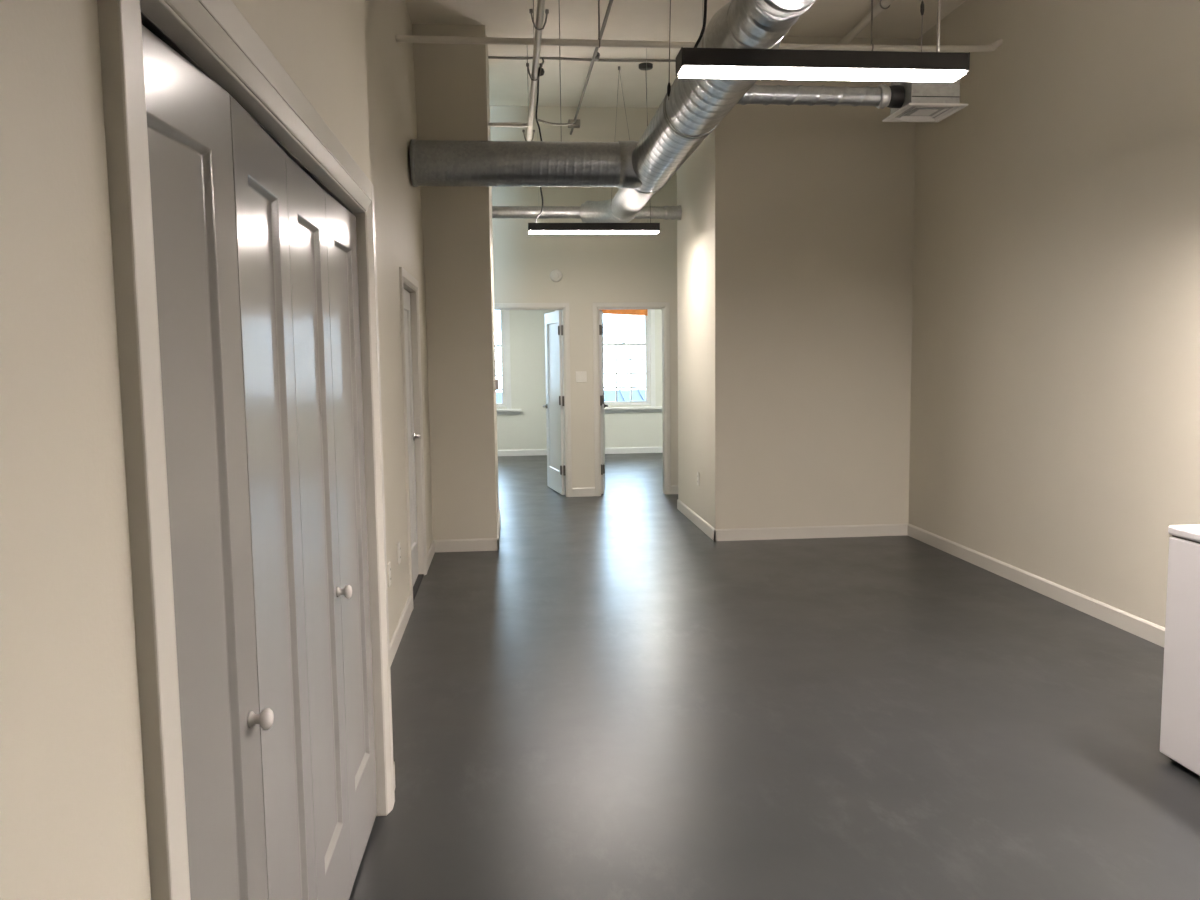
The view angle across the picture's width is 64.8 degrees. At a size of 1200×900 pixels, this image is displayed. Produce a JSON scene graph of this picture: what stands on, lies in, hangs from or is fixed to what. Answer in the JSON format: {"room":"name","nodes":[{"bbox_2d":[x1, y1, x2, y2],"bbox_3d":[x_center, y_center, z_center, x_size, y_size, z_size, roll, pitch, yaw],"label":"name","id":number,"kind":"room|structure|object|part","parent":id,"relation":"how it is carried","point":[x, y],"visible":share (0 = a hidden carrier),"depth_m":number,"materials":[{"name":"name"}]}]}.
{"room":"empty loft apartment","nodes":[
{"label":"empty loft apartment","id":0,"kind":"room"},
{"bbox_2d":[0,0,369,899],"bbox_3d":[-0.878,-0.497,-0.096,0.855,4.030,6.470,-1,5,-5],"label":"wall","id":1,"kind":"structure","parent":0,"point":[73,821],"depth_m":0.95,"materials":[{"name":"beige paint"}]},
{"bbox_2d":[141,24,316,899],"bbox_3d":[-0.624,0.366,1.688,0.097,1.943,0.908,-1,5,-5],"label":"door","id":2,"kind":"structure","parent":1,"relation":"in","point":[218,183],"depth_m":1.58,"materials":[{"name":"white wood"}]},
{"bbox_3d":[-0.589,0.468,1.646,0.040,0.037,0.037,-1,5,-2],"label":"knob","id":3,"kind":"part","parent":2,"relation":"part of","materials":[{"name":"silver metal"}]},
{"bbox_3d":[-0.657,0.345,1.913,0.033,1.943,0.452,-1,5,-7],"label":"panel","id":4,"kind":"part","parent":2,"relation":"part of","materials":[{"name":"white wood"}]},
{"bbox_2d":[97,0,394,899],"bbox_3d":[-0.680,0.272,2.135,0.123,2.070,2.036,-1,5,-5],"label":"door frame","id":5,"kind":"structure","parent":1,"relation":"attached to","point":[215,34],"depth_m":1.15,"materials":[{"name":"white paint"}]},
{"bbox_2d":[141,11,352,213],"bbox_3d":[-0.701,-0.656,2.045,0.037,0.007,1.828,-1,5,-5],"label":"trim","id":6,"kind":"structure","parent":1,"relation":"attached to","point":[146,22],"depth_m":1.46,"materials":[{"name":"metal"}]},
{"bbox_2d":[285,153,376,899],"bbox_3d":[-0.717,0.281,2.594,0.082,1.943,0.907,-1,5,-5],"label":"door","id":7,"kind":"structure","parent":1,"relation":"in","point":[322,232],"depth_m":2.52,"materials":[{"name":"white wood"}]},
{"bbox_3d":[-0.689,0.383,2.554,0.040,0.037,0.037,-1,5,-6],"label":"knob","id":8,"kind":"part","parent":7,"relation":"part of","materials":[{"name":"silver metal"}]},
{"bbox_3d":[-0.749,0.260,2.818,0.033,1.943,0.452,-1,5,-4],"label":"panel","id":9,"kind":"part","parent":7,"relation":"part of","materials":[{"name":"white wood"}]},
{"bbox_2d":[364,0,432,641],"bbox_3d":[-1.228,-1.000,5.224,0.165,4.030,4.275,-1,5,-5],"label":"wall","id":10,"kind":"structure","parent":0,"point":[392,117],"depth_m":5.33,"materials":[{"name":"beige paint"}]},
{"bbox_2d":[387,562,390,586],"bbox_3d":[-1.062,0.628,4.775,0.012,0.118,0.074,-1,5,-5],"label":"electrical outlet","id":11,"kind":"object","parent":10,"relation":"attached to","point":[389,563],"visible":1,"depth_m":4.75,"materials":[{"name":"white plastic"}]},
{"bbox_2d":[397,541,400,564],"bbox_3d":[-1.103,0.567,5.204,0.012,0.118,0.074,-1,5,-5],"label":"electrical outlet","id":12,"kind":"object","parent":10,"relation":"attached to","point":[398,544],"visible":1,"depth_m":5.18,"materials":[{"name":"white plastic"}]},
{"bbox_2d":[403,289,420,585],"bbox_3d":[-1.267,-0.060,6.144,0.144,1.961,0.874,-1,5,-5],"label":"door","id":13,"kind":"structure","parent":10,"relation":"in","point":[407,313],"depth_m":6.43,"materials":[{"name":"wood"}]},
{"bbox_3d":[-1.252,-0.089,6.467,0.054,0.056,0.138,-1,5,-5],"label":"lever handle","id":14,"kind":"part","parent":13,"relation":"part of","materials":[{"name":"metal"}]},
{"bbox_2d":[390,540,434,787],"bbox_3d":[-0.714,1.256,2.206,0.196,0.098,10.675,-1,5,-5],"label":"baseboard","id":15,"kind":"structure","parent":10,"relation":"attached to","point":[398,633],"depth_m":5.22,"materials":[{"name":"white paint"}]},
{"bbox_2d":[399,267,426,610],"bbox_3d":[-1.263,-0.096,6.140,0.134,2.057,1.034,-1,5,-5],"label":"door frame","id":16,"kind":"structure","parent":10,"relation":"attached to","point":[408,282],"depth_m":6.53,"materials":[{"name":"white paint"}]},
{"bbox_2d":[413,574,423,600],"bbox_3d":[-1.259,0.923,6.237,0.116,0.010,0.876,-1,5,-5],"label":"trim","id":17,"kind":"structure","parent":10,"relation":"attached to","point":[420,576],"depth_m":6.37,"materials":[{"name":"black rubber"}]},
{"bbox_2d":[412,24,498,539],"bbox_3d":[-1.367,-1.343,8.054,0.903,4.180,1.525,-1,5,-5],"label":"wall","id":18,"kind":"structure","parent":0,"point":[452,94],"depth_m":7.33,"materials":[{"name":"beige paint"}]},
{"bbox_2d":[434,508,500,551],"bbox_3d":[-1.136,0.684,8.260,0.516,0.098,1.538,-1,5,-5],"label":"baseboard","id":19,"kind":"structure","parent":18,"relation":"attached to","point":[485,544],"depth_m":7.50,"materials":[{"name":"white paint"}]},
{"bbox_2d":[495,378,498,390],"bbox_3d":[-0.887,-0.564,8.136,0.034,0.110,0.110,-1,5,-5],"label":"thermostat","id":20,"kind":"object","parent":18,"relation":"attached to","point":[496,380],"visible":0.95,"depth_m":8.09,"materials":[{"name":"plastic"}]},
{"bbox_2d":[555,310,564,457],"bbox_3d":[-0.427,-1.203,12.680,0.110,3.000,4.560,-1,5,-5],"label":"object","id":21,"kind":"structure","parent":0,"point":[555,310],"depth_m":12.96,"materials":[{"name":"paint"}]},
{"bbox_2d":[497,309,662,449],"bbox_3d":[-0.644,-1.425,15.030,6.800,3.000,0.180,-1,5,-5],"label":"wall","id":22,"kind":"structure","parent":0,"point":[526,430],"depth_m":14.98,"materials":[{"name":"paint"}]},
{"bbox_2d":[495,310,520,414],"bbox_3d":[-1.876,-1.588,14.848,1.240,2.080,0.235,-1,5,-5],"label":"window","id":23,"kind":"structure","parent":22,"relation":"attached to","point":[505,361],"depth_m":14.89,"materials":[{"name":"white wood"}]},
{"bbox_3d":[-1.924,-1.172,14.918,0.820,0.960,0.035,-1,5,-5],"label":"sash","id":24,"kind":"part","parent":23,"relation":"part of","materials":[{"name":"glass"}]},
{"bbox_3d":[-1.940,-2.073,14.882,0.820,0.910,0.035,-1,5,-5],"label":"sash","id":25,"kind":"part","parent":23,"relation":"part of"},
{"bbox_3d":[-1.931,-1.614,14.893,0.880,1.885,0.130,-1,5,-5],"label":"frame","id":26,"kind":"part","parent":23,"relation":"part of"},
{"bbox_3d":[-1.921,-1.627,14.789,1.030,1.990,0.016,-1,5,-5],"label":"casing","id":27,"kind":"part","parent":23,"relation":"part of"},
{"bbox_3d":[-1.858,-0.592,14.883,1.240,0.090,0.115,-1,5,-5],"label":"sill","id":28,"kind":"part","parent":23,"relation":"part of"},
{"bbox_2d":[498,447,662,455],"bbox_3d":[-1.114,0.039,15.025,5.600,0.098,0.013,-1,5,-5],"label":"baseboard","id":29,"kind":"structure","parent":22,"relation":"attached to","point":[620,450],"depth_m":15.14,"materials":[{"name":"white wood"}]},
{"bbox_2d":[604,309,661,412],"bbox_3d":[0.426,-1.637,15.065,1.205,2.080,0.235,-1,5,-5],"label":"window","id":30,"kind":"structure","parent":22,"relation":"attached to","point":[649,344],"depth_m":15.11,"materials":[{"name":"white wood"}]},
{"bbox_2d":[602,309,647,315],"bbox_3d":[0.367,-2.347,14.993,0.775,0.438,0.016,-1,5,-5],"label":"window valance","id":31,"kind":"object","parent":30,"relation":"attached to","point":[644,312],"visible":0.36,"depth_m":15.01,"materials":[{"name":"orange fabric"}]},
{"bbox_3d":[0.378,-1.221,15.135,0.785,0.960,0.035,-1,5,-5],"label":"sash","id":32,"kind":"part","parent":30,"relation":"part of","materials":[{"name":"glass"}]},
{"bbox_3d":[0.362,-2.122,15.099,0.785,0.910,0.035,-1,5,-5],"label":"sash","id":33,"kind":"part","parent":30,"relation":"part of","materials":[{"name":"glass"}]},
{"bbox_3d":[0.444,-0.641,15.100,1.205,0.090,0.115,-1,5,-5],"label":"sill","id":34,"kind":"part","parent":30,"relation":"part of","materials":[{"name":"white wood"}]},
{"bbox_3d":[0.381,-1.676,15.006,0.995,1.990,0.016,-1,5,-5],"label":"casing","id":35,"kind":"part","parent":30,"relation":"part of","materials":[{"name":"white wood"}]},
{"bbox_2d":[490,106,677,487],"bbox_3d":[-0.202,-1.573,10.311,6.800,4.180,0.110,-1,5,-5],"label":"wall","id":36,"kind":"structure","parent":0,"point":[594,268],"depth_m":10.22,"materials":[{"name":"beige paint"}]},
{"bbox_2d":[494,303,571,496],"bbox_3d":[-0.806,-0.533,10.345,0.964,2.117,0.131,-1,5,-5],"label":"door frame","id":37,"kind":"structure","parent":36,"relation":"attached to","point":[564,307],"depth_m":10.29,"materials":[{"name":"white paint"}]},
{"bbox_2d":[543,310,564,494],"bbox_3d":[-0.518,-0.547,10.786,0.144,2.031,0.809,-2,6,-15],"label":"door","id":38,"kind":"structure","parent":36,"relation":"in","point":[554,408],"depth_m":10.73,"materials":[{"name":"white wood"}]},
{"bbox_2d":[550,269,561,281],"bbox_3d":[-0.470,-1.877,10.182,0.132,0.132,0.038,-1,5,-5],"label":"fire alarm","id":39,"kind":"object","parent":36,"relation":"attached to","point":[555,275],"visible":1,"depth_m":10.18,"materials":[{"name":"white plastic"}]},
{"bbox_2d":[576,371,586,381],"bbox_3d":[-0.204,-0.798,10.322,0.118,0.118,0.013,-1,5,-5],"label":"light switch","id":40,"kind":"object","parent":36,"relation":"attached to","point":[581,376],"visible":1,"depth_m":10.32,"materials":[{"name":"white plastic"}]},
{"bbox_2d":[568,0,612,134],"bbox_3d":[0.148,-2.925,5.369,0.120,0.060,9.499,-1,5,-5],"label":"conduit","id":41,"kind":"object","parent":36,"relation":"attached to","point":[596,55],"visible":0.94,"depth_m":7.85,"materials":[{"name":"grey metal"}]},
{"bbox_2d":[599,310,608,493],"bbox_3d":[0.021,-0.554,10.790,0.144,2.031,0.709,-1,5,2],"label":"door","id":42,"kind":"structure","parent":36,"relation":"in","point":[601,339],"depth_m":10.50,"materials":[{"name":"white wood"}]},
{"bbox_3d":[0.021,-0.554,10.794,0.036,2.031,0.700,-1,5,2],"label":"panel","id":43,"kind":"part","parent":42,"relation":"part of","materials":[{"name":"white wood"}]},
{"bbox_2d":[572,485,677,496],"bbox_3d":[-0.171,0.464,10.444,6.600,0.098,0.013,-1,5,-5],"label":"baseboard","id":44,"kind":"structure","parent":36,"relation":"attached to","point":[590,491],"depth_m":10.44,"materials":[{"name":"white paint"}]},
{"bbox_2d":[593,302,670,495],"bbox_3d":[0.349,-0.557,10.454,0.844,2.117,0.131,-1,5,-5],"label":"door frame","id":45,"kind":"structure","parent":36,"relation":"attached to","point":[665,306],"depth_m":10.38,"materials":[{"name":"white paint"}]},
{"bbox_2d":[405,0,965,107],"bbox_3d":[0.426,-3.049,3.316,6.800,0.370,13.860,-1,5,-5],"label":"ceiling","id":46,"kind":"structure","parent":0,"point":[633,20],"depth_m":7.31,"materials":[{"name":"paint"}]},
{"bbox_2d":[488,0,548,140],"bbox_3d":[-0.405,-2.698,4.449,0.391,0.823,11.250,-1,5,-5],"label":"pipe","id":47,"kind":"object","parent":46,"relation":"hanging from","point":[539,26],"visible":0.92,"depth_m":6.31,"materials":[{"name":"metal"}]},
{"bbox_3d":[-0.617,-3.093,8.100,0.005,0.725,0.006,-1,5,-5],"label":"hanger rod","id":48,"kind":"part","parent":47,"relation":"part of","materials":[{"name":"grey metal"}]},
{"bbox_2d":[559,8,561,141],"bbox_3d":[-0.274,-2.639,6.486,0.005,1.030,0.006,-1,5,-5],"label":"wire hanger","id":49,"kind":"object","parent":46,"relation":"hanging from","point":[559,8],"visible":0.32,"depth_m":6.49,"materials":[{"name":"grey metal"}]},
{"bbox_2d":[410,139,641,188],"bbox_3d":[-0.498,-1.972,6.527,1.573,0.324,0.324,-1,5,-5],"label":"spiral duct","id":50,"kind":"object","parent":49,"relation":"hanging from","point":[436,163],"visible":0.99,"depth_m":6.41,"materials":[{"name":"metal"}]},
{"bbox_2d":[488,56,675,61],"bbox_3d":[-0.132,-3.482,8.433,1.868,0.034,0.033,-1,5,-5],"label":"pipe","id":51,"kind":"object","parent":46,"relation":"attached to","point":[489,57],"visible":0.69,"depth_m":8.43,"materials":[{"name":"grey metal"}]},
{"bbox_2d":[528,48,659,233],"bbox_3d":[-0.067,-2.690,8.377,1.180,1.592,0.731,-1,5,-5],"label":"pendant light","id":52,"kind":"object","parent":46,"relation":"hanging from","point":[533,228],"visible":0.81,"depth_m":8.09,"materials":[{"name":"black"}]},
{"bbox_3d":[-0.493,-2.706,8.232,0.090,1.507,0.467,0,5,8],"label":"power cord","id":53,"kind":"part","parent":52,"relation":"part of","materials":[{"name":"black rubber"}]},
{"bbox_2d":[537,119,574,125],"bbox_3d":[-0.374,-2.784,8.038,0.329,0.053,0.023,-2,6,-9],"label":"cable","id":54,"kind":"object","parent":52,"relation":"hanging from","point":[539,120],"visible":1,"depth_m":8.04,"materials":[{"name":"grey metal"}]},
{"bbox_2d":[611,66,629,200],"bbox_3d":[0.201,-2.855,8.585,0.260,1.310,0.374,-1,5,-5],"label":"wire hanger","id":55,"kind":"object","parent":46,"relation":"hanging from","point":[618,66],"visible":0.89,"depth_m":8.64,"materials":[{"name":"grey metal"}]},
{"bbox_2d":[580,0,815,222],"bbox_3d":[0.734,-1.646,2.945,0.496,0.326,12.366,-1,5,-6],"label":"spiral duct","id":56,"kind":"object","parent":55,"relation":"hanging from","point":[695,107],"visible":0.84,"depth_m":4.70,"materials":[{"name":"metal"}]},
{"bbox_2d":[492,200,681,222],"bbox_3d":[-1.202,-2.226,8.857,3.963,0.220,0.220,-1,5,-5],"label":"duct","id":57,"kind":"object","parent":56,"relation":"attached to","point":[549,212],"visible":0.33,"depth_m":8.89,"materials":[{"name":"metal"}]},
{"bbox_2d":[737,84,890,108],"bbox_3d":[1.068,-1.830,4.885,0.860,0.160,0.160,-1,5,-5],"label":"duct","id":58,"kind":"object","parent":56,"relation":"attached to","point":[879,97],"visible":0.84,"depth_m":4.86,"materials":[{"name":"metal"}]},
{"bbox_2d":[667,0,670,99],"bbox_3d":[0.364,-2.421,4.903,0.038,1.180,0.020,-1,5,-5],"label":"wire hanger","id":59,"kind":"object","parent":46,"relation":"hanging from","point":[668,85],"visible":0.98,"depth_m":4.94,"materials":[{"name":"black metal"}]},
{"bbox_2d":[396,0,1002,51],"bbox_3d":[0.697,-2.861,6.104,3.991,0.539,0.062,-1,5,-5],"label":"pipe","id":60,"kind":"object","parent":46,"relation":"hanging from","point":[599,43],"visible":0.88,"depth_m":6.08,"materials":[{"name":"beige metal"}]},
{"bbox_3d":[-0.007,-2.872,6.035,0.011,0.488,0.011,1,6,17],"label":"hanger rod","id":61,"kind":"part","parent":60,"relation":"part of","materials":[{"name":"grey metal"}]},
{"bbox_3d":[1.784,-2.910,6.204,0.011,0.488,0.011,-4,6,-28],"label":"hanger rod","id":62,"kind":"part","parent":60,"relation":"part of","materials":[{"name":"grey metal"}]},
{"bbox_2d":[676,0,969,81],"bbox_3d":[0.855,-2.172,3.611,1.130,1.442,0.132,-1,5,-5],"label":"pendant light","id":63,"kind":"object","parent":46,"relation":"hanging from","point":[724,63],"visible":1,"depth_m":3.62,"materials":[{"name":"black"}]},
{"bbox_3d":[0.373,-2.200,3.567,0.064,1.367,0.023,-1,5,-5],"label":"power cord","id":64,"kind":"part","parent":63,"relation":"part of","materials":[{"name":"black rubber"}]},
{"bbox_2d":[838,0,893,43],"bbox_3d":[2.415,-2.740,2.325,0.081,0.105,10.499,-1,5,-5],"label":"pipe","id":65,"kind":"object","parent":46,"relation":"hanging from","point":[884,4],"visible":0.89,"depth_m":6.95,"materials":[{"name":"metal"}]},
{"bbox_2d":[920,0,923,51],"bbox_3d":[1.667,-2.490,4.880,0.019,1.070,0.020,-1,5,-5],"label":"wire hanger","id":66,"kind":"object","parent":46,"relation":"hanging from","point":[922,1],"visible":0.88,"depth_m":4.90,"materials":[{"name":"black metal"}]},
{"bbox_2d":[937,0,938,51],"bbox_3d":[1.743,-2.490,4.868,0.005,1.070,0.006,-1,5,-5],"label":"wire hanger","id":67,"kind":"object","parent":46,"relation":"hanging from","point":[938,0],"visible":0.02,"depth_m":4.89,"materials":[{"name":"silver metal"}]},
{"bbox_2d":[882,78,967,121],"bbox_3d":[1.673,-1.858,4.941,0.356,0.200,0.344,-1,5,-5],"label":"diffuser","id":68,"kind":"object","parent":67,"relation":"hanging from","point":[910,101],"visible":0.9,"depth_m":4.85,"materials":[{"name":"metal"}]},
{"bbox_3d":[1.696,-1.766,4.951,0.104,0.003,0.116,-1,5,-5],"label":"plate","id":69,"kind":"part","parent":68,"relation":"part of","materials":[{"name":"white metal"}]},
{"bbox_3d":[1.696,-1.764,4.952,0.312,0.010,0.344,-1,5,-5],"label":"frame","id":70,"kind":"part","parent":68,"relation":"part of","materials":[{"name":"white metal"}]},
{"bbox_2d":[349,453,1199,899],"bbox_3d":[0.250,0.983,6.095,6.800,0.120,18.650,-1,5,-5],"label":"floor","id":71,"kind":"structure","parent":0,"point":[617,699],"depth_m":3.87,"materials":[{"name":"grey paint"}]},
{"bbox_2d":[1160,524,1199,776],"bbox_3d":[2.468,0.754,2.937,0.688,0.880,1.170,-1,5,-5],"label":"chest freezer","id":72,"kind":"object","parent":71,"relation":"on","point":[1180,711],"visible":1,"depth_m":3.38,"materials":[{"name":"white metal"}]},
{"bbox_3d":[2.463,0.337,2.897,0.688,0.034,1.170,-1,5,-5],"label":"lid","id":73,"kind":"part","parent":72,"relation":"part of","materials":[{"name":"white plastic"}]},
{"bbox_2d":[677,36,917,528],"bbox_3d":[1.765,-1.430,8.552,1.850,4.180,1.720,-1,5,-5],"label":"wall","id":74,"kind":"structure","parent":0,"point":[795,229],"depth_m":7.73,"materials":[{"name":"beige paint"}]},
{"bbox_2d":[677,499,715,540],"bbox_3d":[0.864,0.622,8.651,0.013,0.098,1.733,-1,5,-5],"label":"baseboard","id":75,"kind":"structure","parent":74,"relation":"attached to","point":[691,515],"depth_m":8.49,"materials":[{"name":"white paint"}]},
{"bbox_2d":[714,524,907,540],"bbox_3d":[1.767,0.685,7.877,1.663,0.098,0.013,-1,5,-5],"label":"baseboard","id":76,"kind":"structure","parent":74,"relation":"attached to","point":[876,529],"depth_m":7.87,"materials":[{"name":"white paint"}]},
{"bbox_2d":[908,0,1199,627],"bbox_3d":[3.142,-0.791,2.463,0.120,4.030,10.830,-1,5,-5],"label":"wall","id":77,"kind":"structure","parent":0,"point":[1055,414],"depth_m":5.66,"materials":[{"name":"beige paint"}]},
{"bbox_2d":[907,524,1164,646],"bbox_3d":[3.102,1.170,2.619,0.013,0.098,10.780,-1,5,-5],"label":"baseboard","id":78,"kind":"structure","parent":77,"relation":"attached to","point":[1154,633],"depth_m":5.84,"materials":[{"name":"white paint"}]},
{"label":"outside","id":79,"kind":"structure","parent":0,"visible":0},
{"bbox_3d":[-4.972,-0.337,52.665,120.000,0.200,74.600,-1,5,-5],"label":"ground","id":80,"kind":"structure","parent":79,"visible":0},
{"bbox_2d":[496,388,645,402],"bbox_3d":[-1.611,0.355,24.095,10.500,3.760,10.000,-1,5,-5],"label":"roof","id":81,"kind":"structure","parent":80,"relation":"on","point":[609,395],"depth_m":23.75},
{"bbox_2d":[627,315,645,389],"bbox_3d":[9.456,-4.430,47.887,15.000,8.500,10.060,-1,5,-5],"label":"building","id":82,"kind":"structure","parent":80,"relation":"on","point":[635,323],"depth_m":48.24,"materials":[{"name":"white"}]}
]}

